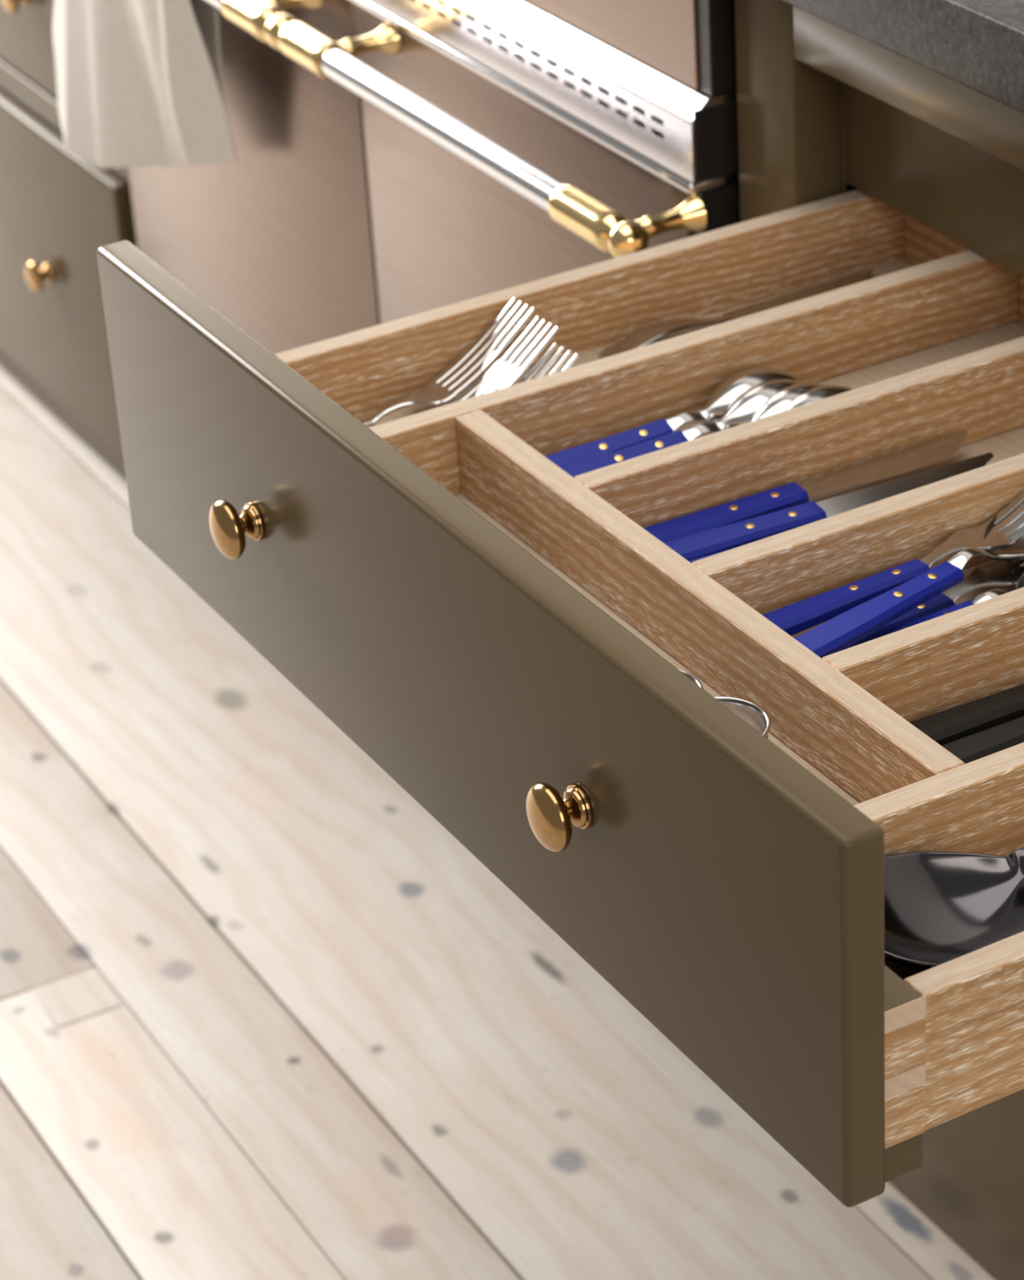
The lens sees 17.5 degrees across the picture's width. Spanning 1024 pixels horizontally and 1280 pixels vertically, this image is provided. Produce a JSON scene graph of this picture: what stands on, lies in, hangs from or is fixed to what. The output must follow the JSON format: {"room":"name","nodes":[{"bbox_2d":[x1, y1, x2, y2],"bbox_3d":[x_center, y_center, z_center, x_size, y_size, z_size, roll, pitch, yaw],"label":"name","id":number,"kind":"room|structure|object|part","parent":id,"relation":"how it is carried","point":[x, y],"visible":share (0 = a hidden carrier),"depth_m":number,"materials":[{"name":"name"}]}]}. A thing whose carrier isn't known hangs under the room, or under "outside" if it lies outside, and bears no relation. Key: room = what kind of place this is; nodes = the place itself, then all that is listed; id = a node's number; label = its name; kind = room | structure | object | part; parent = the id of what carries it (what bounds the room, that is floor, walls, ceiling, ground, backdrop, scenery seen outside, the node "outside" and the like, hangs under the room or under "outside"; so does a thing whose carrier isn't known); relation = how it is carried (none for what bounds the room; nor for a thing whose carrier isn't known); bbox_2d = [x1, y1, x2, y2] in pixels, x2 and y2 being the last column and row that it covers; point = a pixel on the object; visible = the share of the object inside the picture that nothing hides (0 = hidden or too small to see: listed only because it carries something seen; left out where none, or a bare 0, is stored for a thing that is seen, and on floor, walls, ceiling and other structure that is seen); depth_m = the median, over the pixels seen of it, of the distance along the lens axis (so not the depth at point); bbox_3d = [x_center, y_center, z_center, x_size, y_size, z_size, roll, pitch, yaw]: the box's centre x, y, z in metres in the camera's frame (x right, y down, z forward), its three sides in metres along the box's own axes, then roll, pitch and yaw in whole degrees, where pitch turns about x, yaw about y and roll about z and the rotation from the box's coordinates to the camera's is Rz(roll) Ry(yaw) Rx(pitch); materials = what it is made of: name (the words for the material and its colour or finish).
{"room":"kitchen","nodes":[
{"label":"kitchen","id":0,"kind":"room"},
{"bbox_2d":[0,365,995,1279],"bbox_3d":[-1.257,0.315,2.686,3.800,0.061,7.100,-18,33,-24],"label":"floor","id":1,"kind":"structure","parent":0,"point":[264,1015],"depth_m":2.54,"materials":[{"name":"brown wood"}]},
{"bbox_2d":[0,0,137,481],"bbox_3d":[-0.295,-0.710,3.456,0.638,0.844,0.860,-18,33,-24],"label":"base cabinet","id":2,"kind":"object","parent":1,"relation":"on","point":[14,82],"depth_m":3.29,"materials":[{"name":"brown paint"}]},
{"bbox_3d":[-0.475,-0.616,3.188,0.024,0.032,0.032,-18,33,-24],"label":"knob","id":3,"kind":"part","parent":2,"relation":"part of","materials":[{"name":"gold metal"}]},
{"bbox_3d":[-0.543,-0.682,3.312,0.045,0.192,0.722,-18,33,-24],"label":"drawer","id":4,"kind":"part","parent":2,"relation":"part of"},
{"bbox_3d":[-0.471,-0.363,3.323,0.024,0.032,0.032,-18,33,-24],"label":"knob","id":5,"kind":"part","parent":2,"relation":"part of","materials":[{"name":"gold metal"}]},
{"bbox_3d":[-0.501,-0.284,3.549,0.034,0.038,0.728,-18,33,-24],"label":"rail","id":6,"kind":"part","parent":2,"relation":"part of","materials":[{"name":"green paint"}]},
{"bbox_3d":[-0.521,-0.590,3.375,0.034,0.029,0.728,-18,33,-24],"label":"rail","id":7,"kind":"part","parent":2,"relation":"part of","materials":[{"name":"green paint"}]},
{"bbox_3d":[-0.539,-0.429,3.448,0.045,0.313,0.722,-18,33,-24],"label":"drawer","id":8,"kind":"part","parent":2,"relation":"part of","materials":[{"name":"grey paint"}]},
{"bbox_2d":[128,0,740,354],"bbox_3d":[0.122,-0.348,2.703,0.668,0.914,1.005,-18,33,-24],"label":"range cooker","id":9,"kind":"object","parent":1,"relation":"on","point":[397,159],"visible":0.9,"depth_m":2.40,"materials":[{"name":"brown metal"}]},
{"bbox_2d":[52,0,236,168],"bbox_3d":[-0.312,-0.484,2.741,0.068,0.229,0.303,-18,33,-24],"label":"tea towel","id":10,"kind":"object","parent":9,"relation":"hanging from","point":[140,82],"visible":1,"depth_m":2.74,"materials":[{"name":"fabric"}]},
{"bbox_3d":[-0.290,-0.549,2.655,0.022,0.022,0.386,-18,33,-24],"label":"rail","id":11,"kind":"part","parent":9,"relation":"part of","materials":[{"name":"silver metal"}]},
{"bbox_3d":[-0.212,-0.322,2.829,0.030,0.602,0.494,-18,33,-24],"label":"oven door","id":12,"kind":"part","parent":9,"relation":"part of","materials":[{"name":"silver metal"}]},
{"bbox_3d":[-0.048,-0.349,2.275,0.022,0.022,0.389,-18,33,-24],"label":"rail","id":13,"kind":"part","parent":9,"relation":"part of","materials":[{"name":"silver metal"}]},
{"bbox_3d":[0.026,-0.125,2.457,0.030,0.602,0.465,-18,33,-24],"label":"oven door","id":14,"kind":"part","parent":9,"relation":"part of","materials":[{"name":"silver metal"}]},
{"bbox_3d":[-0.125,-0.509,2.471,0.001,0.020,0.968,-18,33,-24],"label":"slot shadow plate","id":15,"kind":"part","parent":9,"relation":"part of","materials":[{"name":"black"}]},
{"bbox_3d":[-0.116,-0.605,2.436,0.020,0.141,0.963,-18,33,-24],"label":"control panel","id":16,"kind":"part","parent":9,"relation":"part of","materials":[{"name":"silver metal"}]},
{"bbox_3d":[0.147,-0.024,2.276,0.027,0.612,0.014,-18,33,-24],"label":"panel","id":17,"kind":"part","parent":9,"relation":"part of","materials":[{"name":"metal"}]},
{"bbox_2d":[734,0,1023,1279],"bbox_3d":[0.631,0.036,2.041,0.600,0.845,0.857,-18,33,-24],"label":"base cabinet","id":18,"kind":"object","parent":1,"relation":"on","point":[824,110],"visible":0.18,"depth_m":2.04,"materials":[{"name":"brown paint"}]},
{"bbox_2d":[358,297,534,426],"bbox_3d":[-0.075,-0.145,1.907,0.198,0.049,0.029,-19,33,-25],"label":"fork","id":19,"kind":"object","parent":18,"relation":"on","point":[442,388],"visible":0.78,"depth_m":1.93,"materials":[{"name":"silver metal"}]},
{"bbox_3d":[-0.120,-0.114,1.894,0.092,0.010,0.018,-21,30,-24],"label":"handle","id":20,"kind":"part","parent":19,"relation":"part of","materials":[{"name":"silver metal"}]},
{"bbox_2d":[448,316,558,404],"bbox_3d":[-0.062,-0.132,1.884,0.198,0.049,0.029,-19,33,-25],"label":"fork","id":21,"kind":"object","parent":18,"relation":"on","point":[477,388],"visible":0.4,"depth_m":1.91,"materials":[{"name":"silver metal"}]},
{"bbox_2d":[517,342,577,383],"bbox_3d":[-0.050,-0.116,1.867,0.199,0.043,0.029,-21,34,-28],"label":"fork","id":22,"kind":"object","parent":18,"relation":"in","point":[532,371],"visible":0.12,"depth_m":1.90,"materials":[{"name":"silver metal"}]},
{"bbox_2d":[97,189,1023,1207],"bbox_3d":[0.180,-0.066,1.700,0.569,0.180,0.723,-18,33,-24],"label":"drawer","id":23,"kind":"object","parent":18,"relation":"in","point":[501,631],"visible":0.99,"depth_m":1.62,"materials":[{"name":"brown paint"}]},
{"bbox_3d":[-0.143,-0.058,1.725,0.024,0.032,0.032,-18,33,-24],"label":"knob","id":24,"kind":"part","parent":23,"relation":"part of","materials":[{"name":"gold metal"}]},
{"bbox_3d":[0.021,0.077,1.470,0.024,0.032,0.032,-18,33,-24],"label":"knob","id":25,"kind":"part","parent":23,"relation":"part of","materials":[{"name":"gold metal"}]},
{"bbox_2d":[677,668,702,688],"bbox_3d":[0.070,0.030,1.628,0.048,0.012,0.048,-18,33,-24],"label":"cutter","id":26,"kind":"object","parent":23,"relation":"in","point":[691,677],"visible":0.07,"depth_m":1.63,"materials":[{"name":"silver metal"}]},
{"bbox_2d":[688,548,732,563],"bbox_3d":[0.180,-0.057,1.763,0.227,0.011,0.021,-16,32,-20],"label":"table knife","id":27,"kind":"object","parent":23,"relation":"in","point":[699,558],"visible":0.02,"depth_m":1.74,"materials":[{"name":"blue"}]},
{"bbox_2d":[713,696,770,738],"bbox_3d":[0.098,0.049,1.582,0.050,0.022,0.050,-18,33,-24],"label":"cutter","id":28,"kind":"object","parent":23,"relation":"in","point":[755,716],"visible":0.27,"depth_m":1.59,"materials":[{"name":"silver metal"}]},
{"bbox_2d":[941,716,1023,764],"bbox_3d":[0.268,0.036,1.595,0.198,0.010,0.021,-19,33,-24],"label":"knife","id":29,"kind":"object","parent":23,"relation":"in","point":[969,748],"visible":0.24,"depth_m":1.57,"materials":[{"name":"black"}]},
{"bbox_2d":[544,368,797,467],"bbox_3d":[0.078,-0.120,1.865,0.184,0.028,0.038,-16,32,-20],"label":"spoon","id":30,"kind":"object","parent":18,"relation":"in","point":[735,384],"visible":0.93,"depth_m":1.86,"materials":[{"name":"blue plastic"}]},
{"bbox_3d":[0.044,-0.102,1.848,0.100,0.010,0.018,-20,53,-22],"label":"handle","id":31,"kind":"part","parent":30,"relation":"part of","materials":[{"name":"blue plastic"}]},
{"bbox_2d":[665,368,797,431],"bbox_3d":[0.123,-0.135,1.876,0.089,0.014,0.042,-20,54,-22],"label":"bowl","id":32,"kind":"object","parent":30,"relation":"on","point":[740,382],"depth_m":1.87,"materials":[{"name":"silver metal"}]},
{"bbox_2d":[560,378,801,477],"bbox_3d":[0.087,-0.112,1.851,0.184,0.028,0.038,-16,32,-20],"label":"spoon","id":33,"kind":"object","parent":18,"relation":"in","point":[743,407],"visible":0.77,"depth_m":1.85,"materials":[{"name":"blue"}]},
{"bbox_3d":[0.052,-0.095,1.834,0.100,0.010,0.018,-20,53,-22],"label":"handle","id":34,"kind":"part","parent":33,"relation":"part of","materials":[{"name":"blue plastic"}]},
{"bbox_2d":[681,378,801,440],"bbox_3d":[0.131,-0.128,1.862,0.089,0.014,0.042,-20,54,-22],"label":"bowl","id":35,"kind":"object","parent":33,"relation":"on","point":[740,411],"depth_m":1.86,"materials":[{"name":"silver metal"}]},
{"bbox_2d":[597,268,873,359],"bbox_3d":[0.141,-0.200,2.023,0.200,0.010,0.022,-19,33,-24],"label":"table knife","id":36,"kind":"object","parent":18,"relation":"on","point":[649,335],"visible":0.78,"depth_m":2.02,"materials":[{"name":"silver metal"}]},
{"bbox_3d":[0.093,-0.184,2.002,0.092,0.010,0.018,-19,33,-24],"label":"handle","id":37,"kind":"part","parent":36,"relation":"part of","materials":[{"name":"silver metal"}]},
{"bbox_3d":[0.180,-0.210,2.042,0.110,0.002,0.020,-19,33,-24],"label":"blade","id":38,"kind":"part","parent":36,"relation":"part of","materials":[{"name":"silver metal"}]},
{"bbox_2d":[696,382,823,438],"bbox_3d":[0.101,-0.109,1.842,0.184,0.029,0.038,-16,32,-20],"label":"spoon","id":39,"kind":"object","parent":18,"relation":"in","point":[782,399],"visible":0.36,"depth_m":1.85,"materials":[{"name":"silver metal"}]},
{"bbox_2d":[748,382,823,422],"bbox_3d":[0.146,-0.125,1.853,0.089,0.014,0.042,-21,54,-22],"label":"bowl","id":40,"kind":"object","parent":39,"relation":"on","point":[783,398],"depth_m":1.85,"materials":[{"name":"silver metal"}]},
{"bbox_2d":[643,430,968,542],"bbox_3d":[0.156,-0.078,1.797,0.227,0.011,0.021,-17,32,-23],"label":"table knife","id":41,"kind":"object","parent":18,"relation":"in","point":[903,461],"visible":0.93,"depth_m":1.80,"materials":[{"name":"blue plastic"}]},
{"bbox_3d":[0.106,-0.063,1.776,0.114,0.010,0.020,-18,36,-23],"label":"handle","id":42,"kind":"part","parent":41,"relation":"part of","materials":[{"name":"blue plastic"}]},
{"bbox_3d":[0.205,-0.095,1.818,0.115,0.002,0.021,-18,36,-23],"label":"blade","id":43,"kind":"part","parent":41,"relation":"part of","materials":[{"name":"silver metal"}]},
{"bbox_2d":[783,385,852,411],"bbox_3d":[0.114,-0.106,1.833,0.184,0.030,0.038,-16,32,-21],"label":"spoon","id":44,"kind":"object","parent":18,"relation":"in","point":[819,393],"visible":0.17,"depth_m":1.85,"materials":[{"name":"silver metal"}]},
{"bbox_2d":[663,452,994,560],"bbox_3d":[0.164,-0.067,1.775,0.227,0.011,0.021,-16,32,-20],"label":"table knife","id":45,"kind":"object","parent":18,"relation":"in","point":[733,535],"visible":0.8,"depth_m":1.77,"materials":[{"name":"blue plastic"}]},
{"bbox_3d":[0.113,-0.053,1.756,0.114,0.010,0.020,-17,37,-21],"label":"handle","id":46,"kind":"part","parent":45,"relation":"part of","materials":[{"name":"blue plastic"}]},
{"bbox_3d":[0.215,-0.082,1.794,0.115,0.002,0.021,-17,37,-21],"label":"blade","id":47,"kind":"part","parent":45,"relation":"part of","materials":[{"name":"silver metal"}]},
{"bbox_3d":[0.440,-0.140,2.371,0.564,0.845,0.018,-18,33,-24],"label":"panel","id":48,"kind":"part","parent":18,"relation":"part of","materials":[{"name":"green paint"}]},
{"bbox_2d":[762,491,1023,635],"bbox_3d":[0.200,-0.043,1.691,0.208,0.041,0.028,-18,33,-24],"label":"fork","id":49,"kind":"object","parent":18,"relation":"in","point":[802,615],"visible":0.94,"depth_m":1.69,"materials":[{"name":"blue plastic"}]},
{"bbox_3d":[0.160,-0.018,1.678,0.114,0.010,0.018,-21,31,-22],"label":"handle","id":50,"kind":"part","parent":49,"relation":"part of","materials":[{"name":"blue plastic"}]},
{"bbox_2d":[782,0,1023,112],"bbox_3d":[0.620,-0.336,1.794,0.643,0.046,0.928,-18,33,-24],"label":"countertop","id":51,"kind":"structure","parent":18,"relation":"on","point":[978,45],"depth_m":1.82,"materials":[{"name":"stone"}]},
{"bbox_2d":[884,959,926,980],"bbox_3d":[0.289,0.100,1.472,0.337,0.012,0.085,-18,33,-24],"label":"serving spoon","id":52,"kind":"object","parent":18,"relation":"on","point":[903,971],"visible":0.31,"depth_m":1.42,"materials":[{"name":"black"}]},
{"bbox_2d":[884,847,1023,969],"bbox_3d":[0.265,0.059,1.492,0.084,0.056,0.348,22,38,37],"label":"ladle","id":53,"kind":"object","parent":52,"relation":"on","point":[940,907],"visible":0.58,"depth_m":1.44,"materials":[{"name":"grey metal"}]},
{"bbox_3d":[0.362,-0.229,1.730,0.034,0.047,0.727,-18,33,-24],"label":"rail","id":54,"kind":"part","parent":18,"relation":"part of","materials":[{"name":"green paint"}]},
{"bbox_2d":[794,502,1023,658],"bbox_3d":[0.216,-0.026,1.673,0.040,0.019,0.202,22,39,38],"label":"spoon","id":55,"kind":"object","parent":18,"relation":"in","point":[842,631],"visible":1,"depth_m":1.65,"materials":[{"name":"blue plastic"}]},
{"bbox_3d":[0.181,-0.014,1.649,0.114,0.010,0.018,-27,43,-36],"label":"handle","id":56,"kind":"part","parent":55,"relation":"part of","materials":[{"name":"blue plastic"}]},
{"bbox_2d":[844,572,1023,649],"bbox_3d":[0.219,-0.011,1.671,0.202,0.018,0.040,-17,32,-22],"label":"spoon","id":57,"kind":"object","parent":18,"relation":"in","point":[991,593],"visible":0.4,"depth_m":1.67,"materials":[{"name":"blue plastic"}]},
{"bbox_3d":[0.183,0.003,1.649,0.114,0.010,0.018,-19,39,-24],"label":"handle","id":58,"kind":"part","parent":57,"relation":"part of","materials":[{"name":"blue plastic"}]},
{"bbox_2d":[969,572,1023,604],"bbox_3d":[0.268,-0.026,1.691,0.093,0.018,0.042,-19,39,-24],"label":"bowl","id":59,"kind":"object","parent":57,"relation":"on","point":[991,593],"depth_m":1.67,"materials":[{"name":"silver metal"}]},
{"bbox_3d":[0.391,-0.190,1.770,0.018,0.118,0.729,-18,33,-24],"label":"panel","id":60,"kind":"part","parent":18,"relation":"part of","materials":[{"name":"green paint"}]},
{"bbox_2d":[870,559,1023,635],"bbox_3d":[0.212,-0.025,1.684,0.209,0.031,0.028,-20,34,-25],"label":"fork","id":61,"kind":"object","parent":18,"relation":"on","point":[995,573],"visible":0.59,"depth_m":1.69,"materials":[{"name":"blue"}]},
{"bbox_3d":[0.173,-0.001,1.669,0.114,0.010,0.018,-20,34,-25],"label":"handle","id":62,"kind":"part","parent":61,"relation":"part of","materials":[{"name":"blue plastic"}]},
{"bbox_2d":[909,684,1023,745],"bbox_3d":[0.259,0.025,1.611,0.198,0.010,0.021,-18,33,-23],"label":"knife","id":63,"kind":"object","parent":18,"relation":"in","point":[953,724],"visible":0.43,"depth_m":1.59,"materials":[{"name":"black"}]},
{"bbox_2d":[946,502,1023,570],"bbox_3d":[0.253,-0.048,1.708,0.093,0.018,0.042,-27,43,-36],"label":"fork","id":64,"kind":"object","parent":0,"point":[1015,552],"depth_m":1.70,"materials":[{"name":"silver metal"}]}
]}

